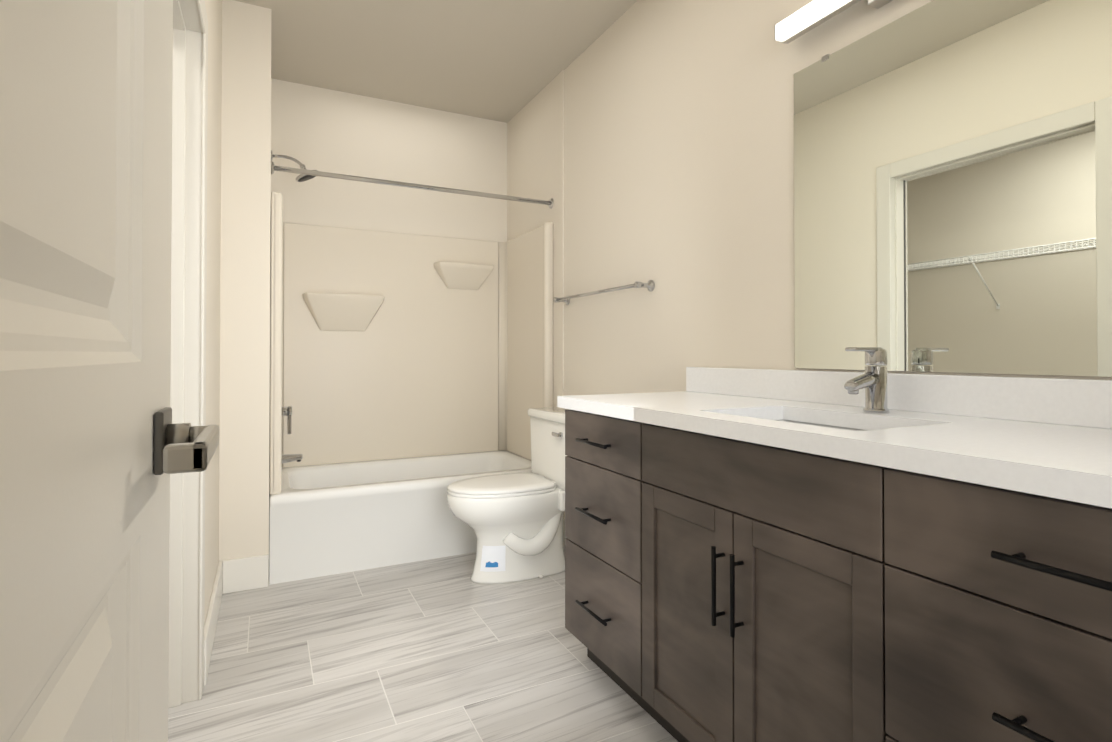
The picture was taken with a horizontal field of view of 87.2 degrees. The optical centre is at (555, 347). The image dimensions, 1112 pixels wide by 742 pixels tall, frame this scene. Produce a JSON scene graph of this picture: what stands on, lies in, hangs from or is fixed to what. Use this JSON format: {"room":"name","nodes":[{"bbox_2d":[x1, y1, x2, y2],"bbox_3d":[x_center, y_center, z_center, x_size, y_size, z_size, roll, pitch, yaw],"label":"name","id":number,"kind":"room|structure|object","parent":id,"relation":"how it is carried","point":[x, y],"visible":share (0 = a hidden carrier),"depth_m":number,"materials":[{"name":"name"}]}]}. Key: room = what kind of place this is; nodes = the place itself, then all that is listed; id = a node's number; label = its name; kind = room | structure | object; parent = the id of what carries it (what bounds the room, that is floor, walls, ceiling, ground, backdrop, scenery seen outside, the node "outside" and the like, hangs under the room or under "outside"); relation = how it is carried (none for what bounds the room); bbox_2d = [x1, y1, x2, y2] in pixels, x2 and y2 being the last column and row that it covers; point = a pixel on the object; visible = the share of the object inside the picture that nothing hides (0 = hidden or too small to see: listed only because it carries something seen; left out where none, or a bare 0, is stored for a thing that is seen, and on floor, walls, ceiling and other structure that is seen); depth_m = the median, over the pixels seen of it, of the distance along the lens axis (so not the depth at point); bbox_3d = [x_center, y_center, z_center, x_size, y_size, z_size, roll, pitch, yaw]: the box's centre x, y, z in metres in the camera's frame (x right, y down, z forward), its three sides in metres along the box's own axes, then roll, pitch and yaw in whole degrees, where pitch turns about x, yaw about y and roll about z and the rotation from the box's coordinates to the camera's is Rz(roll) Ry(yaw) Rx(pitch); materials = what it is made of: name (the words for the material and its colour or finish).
{"room":"bathroom","nodes":[
{"label":"bathroom","id":0,"kind":"room"},
{"bbox_2d":[204,0,221,625],"bbox_3d":[-1.404,-0.250,2.250,0.140,2.740,0.892,0,-1,-26],"label":"wall","id":1,"kind":"structure","parent":0,"point":[214,11],"depth_m":2.31,"materials":[{"name":"paint"}]},
{"bbox_2d":[204,560,225,685],"bbox_3d":[-1.347,1.045,2.299,0.018,0.150,0.832,0,-1,-26],"label":"baseboard","id":2,"kind":"structure","parent":1,"relation":"attached to","point":[219,587],"depth_m":2.22,"materials":[{"name":"paint"}]},
{"bbox_2d":[219,0,271,585],"bbox_3d":[-1.677,-0.242,3.048,0.325,2.740,0.780,0,-1,-26],"label":"wall","id":3,"kind":"structure","parent":0,"point":[245,296],"depth_m":2.73,"materials":[{"name":"paint"}]},
{"bbox_2d":[271,150,317,181],"bbox_3d":[-1.425,-0.987,3.192,0.244,0.148,0.132,0,-1,-26],"label":"shower head","id":4,"kind":"object","parent":3,"relation":"attached to","point":[301,177],"visible":0.77,"depth_m":3.18},
{"bbox_2d":[271,161,553,208],"bbox_3d":[-0.704,-0.871,3.175,1.521,0.066,0.066,0,-1,-26],"label":"shower rod","id":5,"kind":"object","parent":3,"relation":"attached to","point":[550,202],"visible":1,"depth_m":3.11,"materials":[{"name":"silver metal"}]},
{"bbox_2d":[271,78,506,241],"bbox_3d":[-1.195,-0.235,3.791,1.849,2.740,0.120,0,-1,-26],"label":"wall","id":6,"kind":"structure","parent":0,"point":[325,130],"depth_m":3.78,"materials":[{"name":"paint"}]},
{"bbox_2d":[168,546,677,741],"bbox_3d":[-1.030,1.162,1.478,3.844,0.100,4.382,0,-1,-26],"label":"floor","id":7,"kind":"structure","parent":0,"point":[444,649],"depth_m":2.03,"materials":[{"name":"tile"}]},
{"bbox_2d":[269,191,552,584],"bbox_3d":[-0.852,0.192,3.454,1.513,1.880,0.778,0,-1,-26],"label":"bathtub","id":8,"kind":"object","parent":7,"relation":"on","point":[411,377],"visible":0.83,"depth_m":3.64,"materials":[{"name":"white plastic"}]},
{"bbox_2d":[282,406,291,433],"bbox_3d":[-1.472,0.361,3.155,0.081,0.215,0.180,0,-1,-26],"label":"tub valve","id":9,"kind":"object","parent":8,"relation":"attached to","point":[287,411],"visible":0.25,"depth_m":3.15,"materials":[{"name":"silver metal"}]},
{"bbox_2d":[282,454,302,463],"bbox_3d":[-1.448,0.601,3.165,0.134,0.060,0.060,0,-1,-26],"label":"tub spout","id":10,"kind":"object","parent":8,"relation":"attached to","point":[286,458],"visible":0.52,"depth_m":3.15,"materials":[{"name":"silver metal"}]},
{"bbox_2d":[447,407,566,583],"bbox_3d":[-0.184,0.729,2.930,0.736,0.796,0.496,0,-1,-26],"label":"toilet","id":11,"kind":"object","parent":7,"relation":"on","point":[514,521],"visible":0.9,"depth_m":2.81,"materials":[{"name":"white ceramic"}]},
{"bbox_2d":[557,403,1111,741],"bbox_3d":[0.664,0.659,1.427,0.618,0.905,1.739,0,-1,-26],"label":"bathroom vanity","id":12,"kind":"object","parent":7,"relation":"on","point":[875,552],"depth_m":1.12,"materials":[{"name":"brown wood"}]},
{"bbox_2d":[557,391,1111,494],"bbox_3d":[0.669,0.187,1.440,0.602,0.039,1.768,0,-1,-26],"label":"countertop","id":13,"kind":"structure","parent":12,"relation":"on","point":[1051,454],"depth_m":1.12,"materials":[{"name":"white stone"}]},
{"bbox_2d":[757,415,888,430],"bbox_3d":[0.628,0.280,1.423,0.367,0.173,0.523,0,-1,-26],"label":"sink","id":14,"kind":"object","parent":13,"relation":"in","point":[792,418],"depth_m":1.57,"materials":[{"name":"white ceramic"}]},
{"bbox_2d":[841,347,896,410],"bbox_3d":[0.809,0.083,1.518,0.136,0.167,0.062,0,-1,-26],"label":"faucet","id":15,"kind":"object","parent":13,"relation":"on","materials":[{"name":"silver metal"}]},
{"bbox_2d":[235,0,637,122],"bbox_3d":[-1.030,-1.678,1.506,3.844,0.100,4.382,0,-1,-26],"label":"ceiling","id":16,"kind":"structure","parent":0,"point":[506,61],"depth_m":3.12,"materials":[{"name":"paint"}]},
{"bbox_2d":[507,0,1111,518],"bbox_3d":[0.633,-0.249,2.321,0.127,2.740,4.382,0,-1,-26],"label":"wall","id":17,"kind":"structure","parent":0,"point":[678,152],"depth_m":2.47,"materials":[{"name":"paint"}]},
{"bbox_2d":[563,518,565,545],"bbox_3d":[0.266,1.051,2.901,0.015,0.150,1.191,0,-1,-26],"label":"baseboard","id":18,"kind":"structure","parent":17,"relation":"attached to","point":[564,537],"depth_m":3.33,"materials":[{"name":"paint"}]},
{"bbox_2d":[553,280,654,304],"bbox_3d":[0.208,-0.273,2.949,0.086,0.052,0.857,0,-1,-26],"label":"towel bar","id":19,"kind":"object","parent":17,"relation":"attached to","point":[650,285],"visible":1,"depth_m":2.77,"materials":[{"name":"silver metal"}]},
{"bbox_2d":[774,0,892,43],"bbox_3d":[0.898,-1.015,1.559,0.098,0.120,0.714,0,-1,-26],"label":"sconce","id":20,"kind":"object","parent":17,"relation":"attached to","point":[804,20],"visible":1,"depth_m":1.75,"materials":[{"name":"white plastic"}]},
{"bbox_2d":[686,367,1111,426],"bbox_3d":[0.928,0.119,1.570,0.022,0.098,1.768,0,-1,-26],"label":"backsplash","id":21,"kind":"structure","parent":17,"relation":"attached to","point":[1079,402],"depth_m":1.43,"materials":[{"name":"white stone"}]},
{"bbox_2d":[794,0,1111,376],"bbox_3d":[1.047,-0.421,1.353,0.008,0.963,1.217,0,-1,-26],"label":"mirror","id":22,"kind":"object","parent":17,"relation":"attached to","point":[952,185],"visible":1,"depth_m":1.44,"materials":[{"name":"clear glass"}]},
{"bbox_3d":[0.706,-0.273,-0.024,1.849,2.740,0.120,0,-1,-26],"label":"wall","id":23,"kind":"structure","parent":0,"visible":0},
{"bbox_2d":[0,0,218,741],"bbox_3d":[-0.151,0.036,0.108,0.112,2.100,0.822,0,-1,-26],"label":"door","id":24,"kind":"structure","parent":23,"relation":"in","point":[97,447],"depth_m":0.27,"materials":[{"name":"paint"}]},
{"bbox_3d":[-0.985,-1.331,1.418,0.140,0.595,0.990,0,-1,-26],"label":"wall","id":25,"kind":"structure","parent":0,"visible":0},
{"bbox_2d":[168,0,207,707],"bbox_3d":[-0.987,0.009,1.404,0.164,2.204,1.108,0,-1,-26],"label":"door frame","id":26,"kind":"structure","parent":25,"relation":"attached to","point":[188,350],"depth_m":1.84,"materials":[{"name":"paint"}]}
]}

